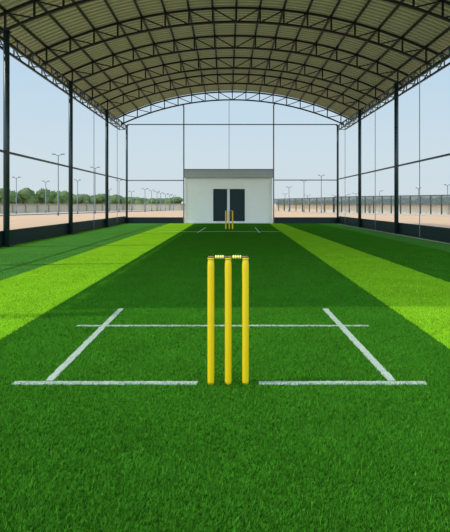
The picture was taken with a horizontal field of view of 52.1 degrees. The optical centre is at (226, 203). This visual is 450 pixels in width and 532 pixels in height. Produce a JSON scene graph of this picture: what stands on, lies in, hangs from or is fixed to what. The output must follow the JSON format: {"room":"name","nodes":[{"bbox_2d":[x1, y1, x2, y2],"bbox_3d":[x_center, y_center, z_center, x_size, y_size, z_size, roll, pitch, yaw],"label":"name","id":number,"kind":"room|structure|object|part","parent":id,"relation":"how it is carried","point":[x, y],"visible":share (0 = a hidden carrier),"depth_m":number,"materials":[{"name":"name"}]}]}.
{"room":"sports facility","nodes":[
{"label":"sports facility","id":0,"kind":"room"},
{"bbox_2d":[0,223,449,531],"bbox_3d":[0.300,1.066,9.100,11.800,0.100,30.200,0,0,0],"label":"floor","id":1,"kind":"structure","parent":0,"point":[131,239],"depth_m":3.75,"materials":[{"name":"green plant"}]},
{"bbox_2d":[1,29,13,246],"bbox_3d":[-5.250,-1.554,10.950,0.260,5.140,0.260,0,0,0],"label":"steel column","id":2,"kind":"structure","parent":1,"relation":"on","point":[6,32],"depth_m":10.90,"materials":[{"name":"black metal"}]},
{"bbox_2d":[0,0,449,33],"bbox_3d":[0.275,-4.920,10.980,12.186,1.728,0.059,0,0,0],"label":"roof truss","id":3,"kind":"object","parent":2,"relation":"on","point":[33,2],"visible":0.98,"depth_m":10.96,"materials":[{"name":"black metal"}]},
{"bbox_3d":[-5.295,-4.356,10.980,0.045,0.410,0.045,0,0,0],"label":"web post","id":4,"kind":"part","parent":3,"relation":"part of","materials":[{"name":"black metal"}]},
{"bbox_3d":[-4.599,-4.646,10.980,0.045,0.410,0.045,0,0,0],"label":"web post","id":5,"kind":"part","parent":3,"relation":"part of","materials":[{"name":"black metal"}]},
{"bbox_2d":[211,0,218,91],"bbox_3d":[-0.421,-5.794,13.835,0.064,0.073,19.730,0,0,0],"label":"purlin","id":6,"kind":"object","parent":3,"relation":"on","point":[212,4],"visible":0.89,"depth_m":15.63,"materials":[{"name":"black metal"}]},
{"bbox_2d":[245,0,261,91],"bbox_3d":[0.971,-5.794,13.835,0.064,0.073,19.730,0,0,0],"label":"purlin","id":7,"kind":"object","parent":3,"relation":"on","point":[260,3],"visible":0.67,"depth_m":16.31,"materials":[{"name":"black metal"}]},
{"bbox_2d":[299,0,371,99],"bbox_3d":[3.756,-5.359,13.835,0.076,0.083,19.730,0,0,0],"label":"purlin","id":8,"kind":"object","parent":3,"relation":"on","point":[368,1],"visible":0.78,"depth_m":14.96,"materials":[{"name":"black metal"}]},
{"bbox_2d":[313,0,404,103],"bbox_3d":[4.452,-5.154,13.835,0.079,0.085,19.730,0,0,0],"label":"purlin","id":9,"kind":"object","parent":3,"relation":"on","point":[397,6],"visible":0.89,"depth_m":14.82,"materials":[{"name":"black metal"}]},
{"bbox_2d":[327,2,440,108],"bbox_3d":[5.149,-4.909,13.835,0.081,0.087,19.730,0,0,0],"label":"purlin","id":10,"kind":"object","parent":3,"relation":"on","point":[435,5],"visible":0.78,"depth_m":14.09,"materials":[{"name":"black metal"}]},
{"bbox_2d":[340,26,449,114],"bbox_3d":[5.845,-4.619,13.835,0.083,0.088,19.730,0,0,0],"label":"purlin","id":11,"kind":"object","parent":3,"relation":"on","point":[446,30],"visible":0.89,"depth_m":14.99,"materials":[{"name":"black metal"}]},
{"bbox_3d":[5.149,-4.646,10.980,0.045,0.410,0.045,0,0,0],"label":"web post","id":12,"kind":"part","parent":3,"relation":"part of","materials":[{"name":"black metal"}]},
{"bbox_2d":[0,216,125,246],"bbox_3d":[-5.345,0.827,14.033,0.056,0.378,20.241,0,0,0],"label":"board","id":13,"kind":"object","parent":1,"relation":"on","point":[17,236],"visible":1,"depth_m":14.12,"materials":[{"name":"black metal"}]},
{"bbox_2d":[67,80,75,234],"bbox_3d":[-5.250,-1.554,15.450,0.260,5.140,0.260,0,0,0],"label":"steel column","id":14,"kind":"structure","parent":1,"relation":"on","point":[71,82],"depth_m":15.38,"materials":[{"name":"black metal"}]},
{"bbox_2d":[0,26,125,129],"bbox_3d":[-5.505,-4.039,14.050,0.350,0.300,20.292,0,0,0],"label":"girder","id":15,"kind":"object","parent":14,"relation":"attached to","point":[15,49],"visible":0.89,"depth_m":14.43,"materials":[{"name":"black metal"}]},
{"bbox_2d":[115,91,350,124],"bbox_3d":[0.275,-4.920,23.600,12.186,1.728,0.059,0,0,0],"label":"roof truss","id":16,"kind":"object","parent":15,"relation":"on","point":[220,92],"visible":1,"depth_m":23.57,"materials":[{"name":"black metal"}]},
{"bbox_2d":[79,57,387,99],"bbox_3d":[0.275,-4.920,18.100,12.186,1.728,0.059,0,0,0],"label":"roof truss","id":17,"kind":"object","parent":15,"relation":"on","point":[216,58],"visible":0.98,"depth_m":18.07,"materials":[{"name":"black metal"}]},
{"bbox_2d":[29,7,443,65],"bbox_3d":[0.275,-4.920,13.500,12.186,1.728,0.059,0,0,0],"label":"roof truss","id":18,"kind":"object","parent":15,"relation":"on","point":[216,9],"visible":1,"depth_m":13.47,"materials":[{"name":"black metal"}]},
{"bbox_3d":[0.275,-4.920,6.300,12.186,1.728,0.059,0,0,0],"label":"roof truss","id":19,"kind":"object","parent":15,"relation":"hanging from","visible":0},
{"bbox_2d":[259,0,286,92],"bbox_3d":[1.667,-5.740,13.835,0.067,0.076,19.730,0,0,0],"label":"purlin","id":20,"kind":"object","parent":19,"relation":"on","point":[285,2],"visible":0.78,"depth_m":15.96,"materials":[{"name":"black metal"}]},
{"bbox_2d":[45,308,122,380],"bbox_3d":[-1.022,1.010,3.546,0.073,0.011,1.825,0,0,0],"label":"return crease","id":21,"kind":"object","parent":1,"relation":"on","point":[100,329],"visible":1,"depth_m":3.22,"materials":[{"name":"white paint"}]},
{"bbox_2d":[12,380,197,384],"bbox_3d":[-0.693,1.010,2.604,1.064,0.011,0.070,0,0,0],"label":"bowling crease","id":22,"kind":"object","parent":1,"relation":"on","point":[57,382],"visible":0.98,"depth_m":2.61,"materials":[{"name":"white paint"}]},
{"bbox_2d":[104,109,108,226],"bbox_3d":[-5.250,-1.554,20.100,0.260,5.140,0.260,0,0,0],"label":"steel column","id":23,"kind":"structure","parent":1,"relation":"on","point":[106,110],"depth_m":20.05,"materials":[{"name":"black metal"}]},
{"bbox_2d":[125,125,128,222],"bbox_3d":[-5.250,-1.554,24.100,0.260,5.140,0.260,0,0,0],"label":"steel column","id":24,"kind":"structure","parent":1,"relation":"on","point":[125,125],"depth_m":24.05,"materials":[{"name":"black metal"}]},
{"bbox_2d":[128,180,182,180],"bbox_3d":[-3.744,-1.234,24.100,2.903,0.050,0.050,0,0,0],"label":"rail","id":25,"kind":"object","parent":24,"relation":"attached to","point":[128,180],"visible":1,"depth_m":24.07,"materials":[{"name":"black metal"}]},
{"bbox_2d":[127,124,336,124],"bbox_3d":[0.275,-4.154,24.040,10.970,0.045,0.045,0,0,0],"label":"rail","id":26,"kind":"object","parent":24,"relation":"attached to","point":[127,124],"visible":1,"depth_m":24.02,"materials":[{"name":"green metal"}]},
{"bbox_2d":[128,217,182,222],"bbox_3d":[-3.831,0.857,24.180,3.074,0.318,0.056,0,0,0],"label":"board","id":27,"kind":"object","parent":1,"relation":"on","point":[130,219],"visible":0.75,"depth_m":24.16,"materials":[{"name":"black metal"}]},
{"bbox_2d":[182,105,183,222],"bbox_3d":[-2.262,-2.054,23.885,0.059,6.141,0.490,0,0,0],"label":"upright","id":28,"kind":"object","parent":1,"relation":"on","point":[182,105],"visible":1,"depth_m":24.07,"materials":[{"name":"grey paint"}]},
{"bbox_2d":[207,258,213,384],"bbox_3d":[-0.091,0.660,2.600,0.040,0.711,0.040,0,0,0],"label":"stump","id":29,"kind":"object","parent":1,"relation":"on","point":[210,267],"visible":1,"depth_m":2.58,"materials":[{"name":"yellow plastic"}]},
{"bbox_2d":[208,255,227,258],"bbox_3d":[-0.051,0.299,2.600,0.113,0.020,0.021,0,0,0],"label":"bail","id":30,"kind":"object","parent":29,"relation":"on","point":[215,256],"visible":1,"depth_m":2.60,"materials":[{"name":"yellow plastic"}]},
{"bbox_2d":[159,231,279,231],"bbox_3d":[-0.275,1.014,16.900,4.450,0.005,0.050,0,0,0],"label":"popping crease","id":31,"kind":"object","parent":1,"relation":"on","point":[159,231],"visible":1,"depth_m":16.91,"materials":[{"name":"white paint"}]},
{"bbox_2d":[76,324,368,326],"bbox_3d":[-0.033,1.010,3.831,2.434,0.011,0.060,0,0,0],"label":"popping crease","id":32,"kind":"object","parent":1,"relation":"on","point":[173,325],"visible":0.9,"depth_m":3.83,"materials":[{"name":"white paint"}]},
{"bbox_2d":[0,253,449,531],"bbox_3d":[0.229,1.007,5.024,10.672,0.018,8.980,0,0,0],"label":"pile","id":33,"kind":"object","parent":1,"relation":"on","point":[372,478],"visible":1,"depth_m":2.06,"materials":[{"name":"green plastic"}]},
{"bbox_2d":[225,211,226,228],"bbox_3d":[-0.045,0.646,18.770,0.054,0.739,0.054,0,0,0],"label":"stump","id":34,"kind":"object","parent":1,"relation":"on","point":[225,211],"visible":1,"depth_m":18.76,"materials":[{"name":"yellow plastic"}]},
{"bbox_2d":[225,258,231,384],"bbox_3d":[0.006,0.660,2.600,0.040,0.711,0.040,0,0,0],"label":"stump","id":35,"kind":"object","parent":1,"relation":"on","point":[228,266],"visible":1,"depth_m":2.58,"materials":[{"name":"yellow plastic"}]},
{"bbox_2d":[242,258,248,384],"bbox_3d":[0.104,0.660,2.600,0.040,0.711,0.040,0,0,0],"label":"stump","id":36,"kind":"object","parent":1,"relation":"on","point":[245,263],"visible":1,"depth_m":2.58,"materials":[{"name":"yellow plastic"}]},
{"bbox_2d":[228,255,247,258],"bbox_3d":[0.064,0.299,2.600,0.113,0.020,0.021,0,0,0],"label":"bail","id":37,"kind":"object","parent":36,"relation":"on","point":[233,256],"visible":1,"depth_m":2.60,"materials":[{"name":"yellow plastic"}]},
{"bbox_2d":[273,104,274,222],"bbox_3d":[2.442,-2.087,23.885,0.059,6.206,0.490,0,0,0],"label":"upright","id":38,"kind":"object","parent":1,"relation":"on","point":[273,104],"visible":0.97,"depth_m":24.07,"materials":[{"name":"grey paint"}]},
{"bbox_2d":[274,217,336,222],"bbox_3d":[4.196,0.857,24.180,3.444,0.318,0.056,0,0,0],"label":"board","id":39,"kind":"object","parent":1,"relation":"on","point":[276,219],"visible":1,"depth_m":24.16,"materials":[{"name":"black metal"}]},
{"bbox_2d":[336,125,339,222],"bbox_3d":[5.800,-1.554,24.100,0.260,5.140,0.260,0,0,0],"label":"steel column","id":40,"kind":"structure","parent":1,"relation":"on","point":[336,125],"depth_m":24.05,"materials":[{"name":"black metal"}]},
{"bbox_2d":[274,180,336,180],"bbox_3d":[4.109,-1.254,24.100,3.273,0.050,0.050,0,0,0],"label":"rail","id":41,"kind":"object","parent":40,"relation":"attached to","point":[274,180],"visible":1,"depth_m":24.07,"materials":[{"name":"black metal"}]},
{"bbox_2d":[259,380,426,384],"bbox_3d":[0.653,1.010,2.604,0.959,0.011,0.070,0,0,0],"label":"bowling crease","id":42,"kind":"object","parent":1,"relation":"on","point":[284,381],"visible":0.99,"depth_m":2.61,"materials":[{"name":"white paint"}]},
{"bbox_2d":[323,308,394,380],"bbox_3d":[0.948,1.010,3.544,0.077,0.011,1.822,0,0,0],"label":"return crease","id":43,"kind":"object","parent":1,"relation":"on","point":[387,375],"visible":1,"depth_m":3.22,"materials":[{"name":"white paint"}]},
{"bbox_2d":[358,109,361,226],"bbox_3d":[5.800,-1.554,20.100,0.260,5.140,0.260,0,0,0],"label":"steel column","id":44,"kind":"structure","parent":1,"relation":"on","point":[359,110],"depth_m":20.04,"materials":[{"name":"black metal"}]},
{"bbox_2d":[339,45,449,129],"bbox_3d":[6.055,-4.039,14.050,0.350,0.300,20.292,0,0,0],"label":"girder","id":45,"kind":"object","parent":44,"relation":"attached to","point":[435,65],"visible":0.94,"depth_m":15.41,"materials":[{"name":"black metal"}]},
{"bbox_2d":[96,73,368,112],"bbox_3d":[0.275,-4.920,20.400,12.186,1.728,0.059,0,0,0],"label":"roof truss","id":46,"kind":"object","parent":45,"relation":"on","point":[217,75],"visible":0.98,"depth_m":20.37,"materials":[{"name":"black metal"}]},
{"bbox_2d":[375,106,375,228],"bbox_3d":[5.800,-1.424,18.000,0.018,4.840,0.018,0,0,0],"label":"cable","id":47,"kind":"object","parent":45,"relation":"hanging from","point":[375,106],"visible":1,"depth_m":17.99,"materials":[{"name":"grey paint"}]},
{"bbox_2d":[419,76,419,236],"bbox_3d":[5.800,-1.424,13.850,0.018,4.840,0.018,0,0,0],"label":"cable","id":48,"kind":"object","parent":45,"relation":"hanging from","point":[419,76],"visible":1,"depth_m":13.84,"materials":[{"name":"grey paint"}]},
{"bbox_2d":[339,216,449,241],"bbox_3d":[5.895,0.827,14.033,0.056,0.378,20.241,0,0,0],"label":"board","id":49,"kind":"object","parent":1,"relation":"on","point":[428,232],"visible":0.89,"depth_m":15.06,"materials":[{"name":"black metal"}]},
{"bbox_2d":[340,224,449,243],"bbox_3d":[5.615,1.007,13.650,0.030,0.018,19.300,0,0,0],"label":"edging","id":50,"kind":"object","parent":1,"relation":"on","point":[340,224],"visible":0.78,"depth_m":14.57,"materials":[{"name":"grey concrete"}]},
{"bbox_2d":[393,83,399,233],"bbox_3d":[5.800,-1.554,15.750,0.260,5.140,0.260,0,0,0],"label":"steel column","id":51,"kind":"structure","parent":1,"relation":"on","point":[396,85],"depth_m":15.70,"materials":[{"name":"black metal"}]},
{"bbox_2d":[58,35,412,85],"bbox_3d":[0.275,-4.920,15.750,12.186,1.728,0.059,0,0,0],"label":"roof truss","id":52,"kind":"object","parent":51,"relation":"on","point":[211,36],"visible":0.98,"depth_m":15.72,"materials":[{"name":"black metal"}]},
{"bbox_2d":[0,4,123,114],"bbox_3d":[-5.295,-4.619,13.835,0.083,0.088,19.730,0,0,0],"label":"purlin","id":53,"kind":"object","parent":52,"relation":"on","point":[2,8],"visible":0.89,"depth_m":13.48,"materials":[{"name":"black metal"}]},
{"bbox_2d":[36,2,137,108],"bbox_3d":[-4.599,-4.909,13.835,0.081,0.087,19.730,0,0,0],"label":"purlin","id":54,"kind":"object","parent":52,"relation":"on","point":[39,4],"visible":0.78,"depth_m":14.08,"materials":[{"name":"black metal"}]},
{"bbox_2d":[71,0,151,103],"bbox_3d":[-3.902,-5.154,13.835,0.079,0.085,19.730,0,0,0],"label":"purlin","id":55,"kind":"object","parent":52,"relation":"on","point":[73,1],"visible":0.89,"depth_m":14.69,"materials":[{"name":"black metal"}]},
{"bbox_2d":[104,0,164,99],"bbox_3d":[-3.206,-5.359,13.835,0.076,0.083,19.730,0,0,0],"label":"purlin","id":56,"kind":"object","parent":52,"relation":"on","point":[105,1],"visible":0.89,"depth_m":14.97,"materials":[{"name":"black metal"}]},
{"bbox_2d":[133,0,178,96],"bbox_3d":[-2.510,-5.524,13.835,0.073,0.081,19.730,0,0,0],"label":"purlin","id":57,"kind":"object","parent":52,"relation":"on","point":[134,1],"visible":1,"depth_m":15.31,"materials":[{"name":"black metal"}]},
{"bbox_2d":[160,0,191,93],"bbox_3d":[-1.814,-5.651,13.835,0.070,0.078,19.730,0,0,0],"label":"purlin","id":58,"kind":"object","parent":52,"relation":"on","point":[162,2],"visible":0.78,"depth_m":15.61,"materials":[{"name":"black metal"}]},
{"bbox_2d":[337,153,449,179],"bbox_3d":[5.800,-1.294,13.925,0.050,0.050,20.350,0,0,0],"label":"rail","id":59,"kind":"object","parent":51,"relation":"attached to","point":[448,154],"visible":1,"depth_m":14.97,"materials":[{"name":"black metal"}]},
{"bbox_3d":[-5.250,-1.554,7.450,0.260,5.140,0.260,0,0,0],"label":"steel column","id":60,"kind":"structure","parent":1,"relation":"on","visible":0},
{"bbox_2d":[0,149,126,180],"bbox_3d":[-5.250,-1.234,13.925,0.050,0.050,20.350,0,0,0],"label":"rail","id":61,"kind":"object","parent":60,"relation":"attached to","point":[2,151],"visible":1,"depth_m":13.81,"materials":[{"name":"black metal"}]},
{"bbox_2d":[0,0,449,118],"bbox_3d":[0.275,-5.131,13.886,12.400,1.556,19.931,0,0,0],"label":"ceiling","id":62,"kind":"structure","parent":0,"point":[97,12],"depth_m":15.31,"materials":[{"name":"metal"}]},
{"bbox_2d":[186,0,205,92],"bbox_3d":[-1.117,-5.740,13.835,0.067,0.076,19.730,0,0,0],"label":"purlin","id":63,"kind":"object","parent":62,"relation":"attached to","point":[187,1],"visible":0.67,"depth_m":16.01,"materials":[{"name":"black metal"}]},
{"bbox_2d":[232,0,237,90],"bbox_3d":[0.275,-5.812,13.835,0.060,0.070,19.730,0,0,0],"label":"purlin","id":64,"kind":"object","parent":62,"relation":"attached to","point":[236,1],"visible":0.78,"depth_m":15.32,"materials":[{"name":"black metal"}]},
{"bbox_2d":[272,0,313,93],"bbox_3d":[2.364,-5.651,13.835,0.070,0.078,19.730,0,0,0],"label":"purlin","id":65,"kind":"object","parent":62,"relation":"attached to","point":[311,1],"visible":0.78,"depth_m":15.70,"materials":[{"name":"black metal"}]},
{"bbox_2d":[286,0,340,96],"bbox_3d":[3.060,-5.524,13.835,0.073,0.081,19.730,0,0,0],"label":"purlin","id":66,"kind":"object","parent":62,"relation":"attached to","point":[339,1],"visible":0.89,"depth_m":15.35,"materials":[{"name":"black metal"}]},
{"bbox_2d":[0,205,449,230],"bbox_3d":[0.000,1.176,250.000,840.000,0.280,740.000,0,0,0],"label":"ground","id":67,"kind":"structure","parent":0,"point":[20,221],"depth_m":35.30,"materials":[{"name":"beige sand"}]},
{"bbox_2d":[0,188,18,203],"bbox_3d":[-28.624,-0.562,59.600,3.120,3.205,2.850,0,0,0],"label":"tree","id":68,"kind":"object","parent":67,"relation":"on","point":[12,193],"visible":0.41,"depth_m":59.12,"materials":[{"name":"green plant"}]},
{"bbox_2d":[15,187,39,203],"bbox_3d":[-26.781,-0.612,61.579,2.908,3.305,2.850,0,0,32],"label":"tree","id":69,"kind":"object","parent":67,"relation":"on","point":[26,195],"visible":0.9,"depth_m":60.73,"materials":[{"name":"green plant"}]},
{"bbox_2d":[35,188,55,203],"bbox_3d":[-24.930,-0.612,63.600,2.704,3.305,2.470,0,0,0],"label":"tree","id":70,"kind":"object","parent":67,"relation":"on","point":[50,195],"visible":0.84,"depth_m":62.92,"materials":[{"name":"green plant"}]},
{"bbox_2d":[52,154,64,215],"bbox_3d":[-15.229,-1.747,41.500,1.100,5.567,0.180,0,0,0],"label":"street lamp","id":71,"kind":"object","parent":67,"relation":"on","point":[52,154],"visible":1,"depth_m":41.47,"materials":[{"name":"grey metal"}]},
{"bbox_2d":[0,204,125,213],"bbox_3d":[-21.719,0.506,54.256,0.362,1.060,38.339,0,0,18],"label":"wall","id":72,"kind":"structure","parent":67,"relation":"on","point":[21,208],"depth_m":56.56,"materials":[{"name":"beige concrete"}]},
{"bbox_2d":[54,190,74,203],"bbox_3d":[-22.409,-0.437,63.581,2.532,2.954,2.483,0,0,32],"label":"tree","id":73,"kind":"object","parent":67,"relation":"on","point":[63,196],"visible":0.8,"depth_m":62.78,"materials":[{"name":"green plant"}]},
{"bbox_2d":[0,210,152,214],"bbox_3d":[-18.650,1.056,53.281,6.000,0.120,38.299,0,0,18],"label":"path","id":74,"kind":"object","parent":67,"relation":"on","point":[120,210],"visible":0.22,"depth_m":53.91,"materials":[{"name":"concrete"}]},
{"bbox_2d":[12,177,20,213],"bbox_3d":[-21.528,-0.871,47.000,0.840,3.815,0.180,0,0,0],"label":"street lamp","id":75,"kind":"object","parent":74,"relation":"on","point":[12,177],"visible":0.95,"depth_m":46.98,"materials":[{"name":"grey metal"}]},
{"bbox_2d":[44,181,47,212],"bbox_3d":[-20.877,-0.817,53.000,0.800,3.706,0.180,0,0,0],"label":"street lamp","id":76,"kind":"object","parent":74,"relation":"on","point":[44,181],"visible":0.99,"depth_m":52.97,"materials":[{"name":"grey metal"}]},
{"bbox_2d":[74,179,80,213],"bbox_3d":[-15.590,-0.760,48.000,0.640,3.592,0.180,0,0,0],"label":"street lamp","id":77,"kind":"object","parent":67,"relation":"on","point":[74,179],"visible":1,"depth_m":47.96,"materials":[{"name":"grey metal"}]},
{"bbox_2d":[73,194,90,203],"bbox_3d":[-21.809,-0.287,68.600,3.016,2.654,2.755,0,0,0],"label":"tree","id":78,"kind":"object","parent":67,"relation":"on","point":[82,198],"visible":0.73,"depth_m":68.05,"materials":[{"name":"green plant"}]},
{"bbox_2d":[0,210,163,215],"bbox_3d":[-15.601,1.036,52.312,0.400,0.160,38.299,0,0,18],"label":"kerb","id":79,"kind":"object","parent":67,"relation":"on","point":[153,210],"visible":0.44,"depth_m":48.18,"materials":[{"name":"grey concrete"}]},
{"bbox_2d":[89,194,109,203],"bbox_3d":[-19.372,-0.312,69.600,3.120,2.704,2.850,0,0,0],"label":"tree","id":80,"kind":"object","parent":67,"relation":"on","point":[100,198],"visible":0.77,"depth_m":68.70,"materials":[{"name":"green plant"}]},
{"bbox_2d":[108,194,125,203],"bbox_3d":[-18.250,-0.312,75.622,3.001,2.704,2.942,0,0,32],"label":"tree","id":81,"kind":"object","parent":67,"relation":"on","point":[115,199],"visible":0.81,"depth_m":74.77,"materials":[{"name":"green plant"}]},
{"bbox_2d":[125,197,144,203],"bbox_3d":[-17.554,-0.212,87.600,3.848,2.504,3.515,0,0,0],"label":"tree","id":82,"kind":"object","parent":67,"relation":"on","point":[135,200],"visible":0.63,"depth_m":86.67,"materials":[{"name":"green plant"}]},
{"bbox_2d":[144,198,163,203],"bbox_3d":[-14.674,-0.112,92.600,4.160,2.303,3.800,0,0,0],"label":"tree","id":83,"kind":"object","parent":67,"relation":"on","point":[154,200],"visible":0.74,"depth_m":91.54,"materials":[{"name":"green plant"}]},
{"bbox_2d":[128,204,184,209],"bbox_3d":[-5.201,0.496,73.270,21.493,1.080,0.362,0,0,-4],"label":"wall","id":84,"kind":"structure","parent":67,"relation":"on","point":[134,206],"depth_m":72.81,"materials":[{"name":"beige concrete"}]},
{"bbox_2d":[164,196,182,203],"bbox_3d":[-10.283,-0.212,88.600,3.744,2.504,3.420,0,0,0],"label":"tree","id":85,"kind":"object","parent":67,"relation":"on","point":[177,200],"visible":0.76,"depth_m":87.63,"materials":[{"name":"green plant"}]},
{"bbox_2d":[184,169,272,222],"bbox_3d":[0.090,-0.406,25.902,4.632,2.845,3.835,0,0,0],"label":"building","id":86,"kind":"structure","parent":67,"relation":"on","point":[209,193],"depth_m":24.26,"materials":[{"name":"paint"}]},
{"bbox_3d":[-0.360,0.060,24.331,0.733,1.699,0.057,0,0,0],"label":"door","id":87,"kind":"part","parent":86,"relation":"part of","materials":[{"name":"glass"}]},
{"bbox_3d":[0.106,0.046,24.323,1.678,1.740,0.105,0,0,0],"label":"door frame","id":88,"kind":"part","parent":86,"relation":"part of","materials":[{"name":"metal"}]},
{"bbox_3d":[0.542,0.060,24.331,0.793,1.699,0.057,0,0,0],"label":"door","id":89,"kind":"part","parent":86,"relation":"part of","materials":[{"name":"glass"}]},
{"bbox_2d":[274,197,333,211],"bbox_3d":[10.022,0.111,63.845,0.103,1.850,18.874,0,0,-16],"label":"mesh fence","id":90,"kind":"object","parent":67,"relation":"on","point":[325,200],"visible":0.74,"depth_m":61.90,"materials":[{"name":"black metal"}]},
{"bbox_2d":[277,204,336,211],"bbox_3d":[10.569,0.496,64.006,0.361,1.080,18.804,0,0,-16],"label":"wall","id":91,"kind":"structure","parent":67,"relation":"on","point":[328,207],"depth_m":62.32,"materials":[{"name":"beige concrete"}]},
{"bbox_2d":[312,212,449,216],"bbox_3d":[18.819,1.056,42.125,5.700,0.120,27.381,0,0,-37],"label":"path","id":92,"kind":"object","parent":67,"relation":"on","point":[447,215],"visible":0.67,"depth_m":43.63,"materials":[{"name":"concrete"}]},
{"bbox_2d":[319,175,322,212],"bbox_3d":[10.762,-1.147,52.500,0.720,4.366,0.180,0,0,0],"label":"street lamp","id":93,"kind":"object","parent":92,"relation":"on","point":[319,175],"visible":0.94,"depth_m":52.47,"materials":[{"name":"grey metal"}]},
{"bbox_2d":[334,195,449,213],"bbox_3d":[20.908,0.076,43.673,0.103,1.920,27.491,0,0,-37],"label":"mesh fence","id":94,"kind":"object","parent":92,"relation":"on","point":[403,199],"visible":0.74,"depth_m":47.70,"materials":[{"name":"black metal"}]},
{"bbox_3d":[20.888,-0.854,43.658,0.050,0.060,27.380,0,0,-37],"label":"rail","id":95,"kind":"part","parent":94,"relation":"part of","materials":[{"name":"black metal"}]},
{"bbox_3d":[18.626,0.076,46.753,0.100,1.920,0.110,0,0,-37],"label":"post","id":96,"kind":"part","parent":94,"relation":"part of","materials":[{"name":"black metal"}]},
{"bbox_2d":[339,204,449,213],"bbox_3d":[21.366,0.496,44.012,0.361,1.080,27.421,0,0,-37],"label":"wall","id":97,"kind":"structure","parent":67,"relation":"on","point":[425,208],"depth_m":48.06,"materials":[{"name":"beige concrete"}]}
]}

